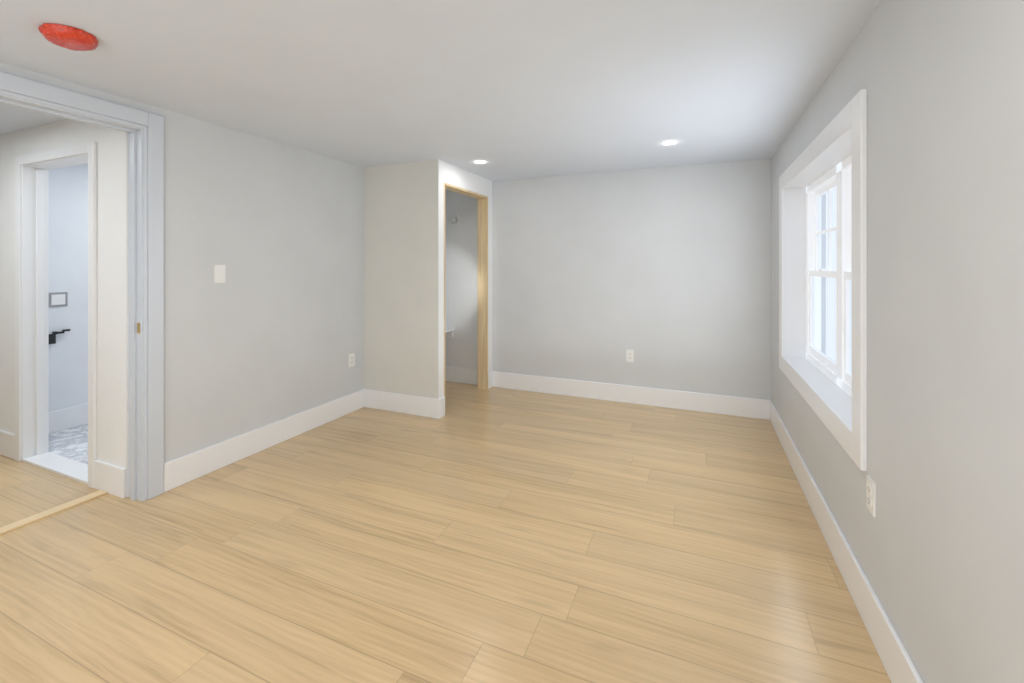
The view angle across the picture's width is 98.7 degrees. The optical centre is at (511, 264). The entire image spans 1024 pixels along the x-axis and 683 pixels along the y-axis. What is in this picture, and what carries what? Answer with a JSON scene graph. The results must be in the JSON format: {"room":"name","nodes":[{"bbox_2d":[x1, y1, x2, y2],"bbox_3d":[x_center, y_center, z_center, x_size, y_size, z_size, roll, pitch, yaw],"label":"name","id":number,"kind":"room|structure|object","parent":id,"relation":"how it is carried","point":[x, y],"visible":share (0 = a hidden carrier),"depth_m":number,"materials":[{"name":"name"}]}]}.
{"room":"empty bedroom","nodes":[
{"label":"empty bedroom","id":0,"kind":"room"},
{"bbox_2d":[22,424,87,484],"bbox_3d":[-2.568,1.299,3.595,1.630,0.016,1.775,0,0,23],"label":"floor","id":1,"kind":"structure","parent":0,"point":[66,455],"depth_m":2.97,"materials":[{"name":"tile"}]},
{"bbox_2d":[0,119,127,497],"bbox_3d":[-3.151,0.207,2.949,2.200,2.200,0.120,0,0,23],"label":"wall","id":2,"kind":"structure","parent":0,"point":[112,296],"depth_m":2.56,"materials":[{"name":"grey paint"}]},
{"bbox_2d":[0,430,14,459],"bbox_3d":[-3.680,1.224,3.096,0.810,0.165,0.019,0,0,23],"label":"baseboard","id":3,"kind":"structure","parent":2,"relation":"attached to","point":[7,439],"depth_m":2.98,"materials":[{"name":"white wood"}]},
{"bbox_2d":[15,141,96,488],"bbox_3d":[-2.850,0.294,2.814,0.950,2.025,0.142,0,0,23],"label":"door frame","id":4,"kind":"structure","parent":2,"relation":"attached to","point":[35,308],"depth_m":2.93,"materials":[{"name":"white wood"}]},
{"bbox_2d":[94,460,125,498],"bbox_3d":[-2.302,1.224,2.517,0.300,0.165,0.015,0,0,23],"label":"baseboard","id":5,"kind":"structure","parent":2,"relation":"attached to","point":[109,478],"depth_m":2.50,"materials":[{"name":"white wood"}]},
{"bbox_2d":[49,163,87,411],"bbox_3d":[-3.350,0.207,3.993,0.120,2.200,1.650,0,0,23],"label":"wall","id":6,"kind":"structure","parent":0,"point":[68,272],"depth_m":3.48,"materials":[{"name":"grey paint"}]},
{"bbox_2d":[49,292,67,306],"bbox_3d":[-3.515,0.270,3.402,0.037,0.109,0.104,0,0,23],"label":"light switch","id":7,"kind":"object","parent":6,"relation":"attached to","point":[57,299],"depth_m":3.41,"materials":[{"name":"grey plastic"}]},
{"bbox_2d":[49,329,69,343],"bbox_3d":[-3.513,0.556,3.407,0.037,0.100,0.116,0,0,23],"label":"toilet paper holder","id":8,"kind":"object","parent":6,"relation":"attached to","point":[52,337],"depth_m":3.37,"materials":[{"name":"black metal"}]},
{"bbox_2d":[49,403,87,433],"bbox_3d":[-3.286,1.212,3.966,0.019,0.165,1.650,0,0,23],"label":"baseboard","id":9,"kind":"structure","parent":6,"relation":"attached to","point":[67,418],"depth_m":3.45,"materials":[{"name":"white wood"}]},
{"bbox_2d":[0,62,363,462],"bbox_3d":[-2.168,0.207,2.295,0.120,2.200,5.980,0,0,23],"label":"wall","id":10,"kind":"structure","parent":0,"point":[270,330],"depth_m":3.02,"materials":[{"name":"grey paint"}]},
{"bbox_2d":[0,72,163,500],"bbox_3d":[-2.260,0.231,2.051,0.140,2.152,1.064,0,0,23],"label":"door frame","id":11,"kind":"structure","parent":10,"relation":"attached to","point":[151,125],"depth_m":2.44,"materials":[{"name":"white wood"}]},
{"bbox_2d":[214,265,224,282],"bbox_3d":[-1.874,0.060,2.824,0.010,0.115,0.070,0,0,23],"label":"light switch","id":12,"kind":"object","parent":10,"relation":"attached to","point":[219,273],"visible":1,"depth_m":2.81,"materials":[{"name":"white plastic"}]},
{"bbox_2d":[164,389,363,491],"bbox_3d":[-1.677,1.224,3.284,0.015,0.165,1.655,0,0,23],"label":"baseboard","id":13,"kind":"structure","parent":10,"relation":"attached to","point":[179,471],"depth_m":3.02,"materials":[{"name":"white wood"}]},
{"bbox_2d":[349,353,354,366],"bbox_3d":[-1.420,0.847,3.900,0.010,0.115,0.070,0,0,23],"label":"outlet","id":14,"kind":"object","parent":10,"relation":"attached to","point":[351,359],"visible":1,"depth_m":3.90,"materials":[{"name":"white plastic"}]},
{"bbox_2d":[364,161,427,397],"bbox_3d":[-1.028,0.207,3.953,0.690,2.200,0.085,0,0,23],"label":"wall","id":15,"kind":"structure","parent":0,"point":[403,278],"depth_m":3.91,"materials":[{"name":"grey paint"}]},
{"bbox_2d":[364,389,443,418],"bbox_3d":[-0.971,1.224,3.889,0.785,0.165,0.049,0,0,23],"label":"baseboard","id":16,"kind":"structure","parent":15,"relation":"attached to","point":[388,401],"depth_m":3.86,"materials":[{"name":"white wood"}]},
{"bbox_2d":[0,0,880,180],"bbox_3d":[-1.477,-0.943,2.068,5.970,0.100,6.100,0,0,23],"label":"ceiling","id":17,"kind":"structure","parent":0,"point":[512,89],"depth_m":2.02,"materials":[{"name":"white paint"}]},
{"bbox_2d":[38,23,98,50],"bbox_3d":[-1.716,-0.871,1.708,0.181,0.043,0.164,0,0,23],"label":"smoke detector","id":18,"kind":"object","parent":17,"relation":"attached to","point":[70,38],"visible":1,"depth_m":1.67,"materials":[{"name":"red plastic"}]},
{"bbox_2d":[473,160,486,163],"bbox_3d":[-0.276,-0.891,3.818,0.124,0.005,0.124,0,0,23],"label":"recessed light","id":19,"kind":"object","parent":17,"relation":"in","point":[479,161],"visible":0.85,"depth_m":3.81,"materials":[{"name":"white plastic"}]},
{"bbox_2d":[661,140,678,144],"bbox_3d":[1.152,-0.891,3.215,0.124,0.005,0.124,0,0,23],"label":"recessed light","id":20,"kind":"object","parent":17,"relation":"in","point":[669,142],"visible":0.88,"depth_m":3.21,"materials":[{"name":"white plastic"}]},
{"bbox_2d":[0,381,890,682],"bbox_3d":[-1.477,1.357,2.068,5.970,0.100,6.100,0,0,23],"label":"floor","id":21,"kind":"structure","parent":0,"point":[492,535],"depth_m":1.93,"materials":[{"name":"brown wood"}]},
{"bbox_2d":[0,490,106,534],"bbox_3d":[-2.563,1.301,1.985,0.063,0.012,1.163,0,0,23],"label":"threshold","id":22,"kind":"object","parent":21,"relation":"on","point":[41,515],"visible":1,"depth_m":2.31,"materials":[{"name":"beige wood"}]},
{"bbox_2d":[428,159,491,398],"bbox_3d":[-0.469,0.207,4.247,0.110,2.200,1.060,0,0,23],"label":"wall","id":23,"kind":"structure","parent":0,"point":[439,172],"depth_m":3.77,"materials":[{"name":"grey paint"}]},
{"bbox_2d":[444,182,487,395],"bbox_3d":[-0.473,0.297,4.238,0.115,2.020,0.870,0,0,23],"label":"door frame","id":24,"kind":"structure","parent":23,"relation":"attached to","point":[482,291],"depth_m":4.61,"materials":[{"name":"brown wood"}]},
{"bbox_2d":[445,158,770,399],"bbox_3d":[0.700,0.207,4.394,3.770,2.200,0.120,0,0,23],"label":"wall","id":25,"kind":"structure","parent":0,"point":[664,273],"depth_m":4.17,"materials":[{"name":"grey paint"}]},
{"bbox_2d":[445,328,454,336],"bbox_3d":[-0.979,0.757,4.519,0.340,0.100,0.955,0,0,23],"label":"closet shelf","id":26,"kind":"object","parent":25,"relation":"attached to","point":[448,332],"visible":0.12,"depth_m":4.89,"materials":[{"name":"white wood"}]},
{"bbox_2d":[450,215,458,224],"bbox_3d":[-0.642,-0.493,4.878,0.110,0.110,0.032,0,0,23],"label":"socket","id":27,"kind":"object","parent":25,"relation":"attached to","point":[454,219],"visible":1,"depth_m":4.87,"materials":[{"name":"white plastic"}]},
{"bbox_2d":[445,366,477,384],"bbox_3d":[-0.821,1.224,4.442,0.690,0.165,0.975,0,0,23],"label":"baseboard","id":28,"kind":"structure","parent":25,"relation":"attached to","point":[461,375],"depth_m":4.84,"materials":[{"name":"white wood"}]},
{"bbox_2d":[488,371,767,419],"bbox_3d":[0.959,1.224,4.198,2.560,0.165,0.040,0,0,23],"label":"baseboard","id":29,"kind":"structure","parent":25,"relation":"attached to","point":[684,400],"depth_m":4.12,"materials":[{"name":"white wood"}]},
{"bbox_2d":[626,349,633,361],"bbox_3d":[1.112,0.862,4.149,0.070,0.115,0.010,0,0,23],"label":"outlet","id":30,"kind":"object","parent":25,"relation":"attached to","point":[629,355],"visible":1,"depth_m":4.15,"materials":[{"name":"white plastic"}]},
{"bbox_2d":[771,0,1023,682],"bbox_3d":[1.134,0.207,0.899,0.250,2.200,5.980,0,0,23],"label":"wall","id":31,"kind":"structure","parent":0,"point":[936,543],"depth_m":1.13,"materials":[{"name":"grey paint"}]},
{"bbox_2d":[785,130,851,426],"bbox_3d":[1.699,0.057,2.395,0.134,1.240,1.605,0,0,23],"label":"lining","id":32,"kind":"object","parent":31,"relation":"attached to","point":[835,396],"visible":0.27,"depth_m":3.10,"materials":[{"name":"white wood"}]},
{"bbox_2d":[779,89,866,470],"bbox_3d":[1.632,0.057,2.424,0.020,1.400,1.765,0,0,23],"label":"window frame","id":33,"kind":"structure","parent":31,"relation":"in","point":[844,122],"depth_m":1.69,"materials":[{"name":"white wood"}]},
{"bbox_2d":[806,155,851,397],"bbox_3d":[1.798,0.057,2.353,0.080,1.240,1.605,0,0,23],"label":"window unit","id":34,"kind":"structure","parent":31,"relation":"in","point":[838,371],"depth_m":2.53,"materials":[{"name":"white plastic"}]},
{"bbox_2d":[768,400,923,682],"bbox_3d":[1.034,1.224,1.007,0.019,0.165,5.860,0,0,23],"label":"baseboard","id":35,"kind":"structure","parent":31,"relation":"attached to","point":[897,662],"depth_m":1.70,"materials":[{"name":"white wood"}]},
{"bbox_2d":[866,475,875,516],"bbox_3d":[1.275,0.822,1.565,0.010,0.115,0.070,0,0,23],"label":"outlet","id":36,"kind":"object","parent":31,"relation":"attached to","point":[870,495],"visible":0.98,"depth_m":1.55,"materials":[{"name":"white plastic"}]},
{"label":"outside","id":37,"kind":"structure","parent":0,"visible":0},
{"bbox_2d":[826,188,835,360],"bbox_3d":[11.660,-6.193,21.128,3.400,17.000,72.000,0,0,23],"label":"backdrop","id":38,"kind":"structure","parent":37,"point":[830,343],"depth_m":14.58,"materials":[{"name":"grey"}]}
]}

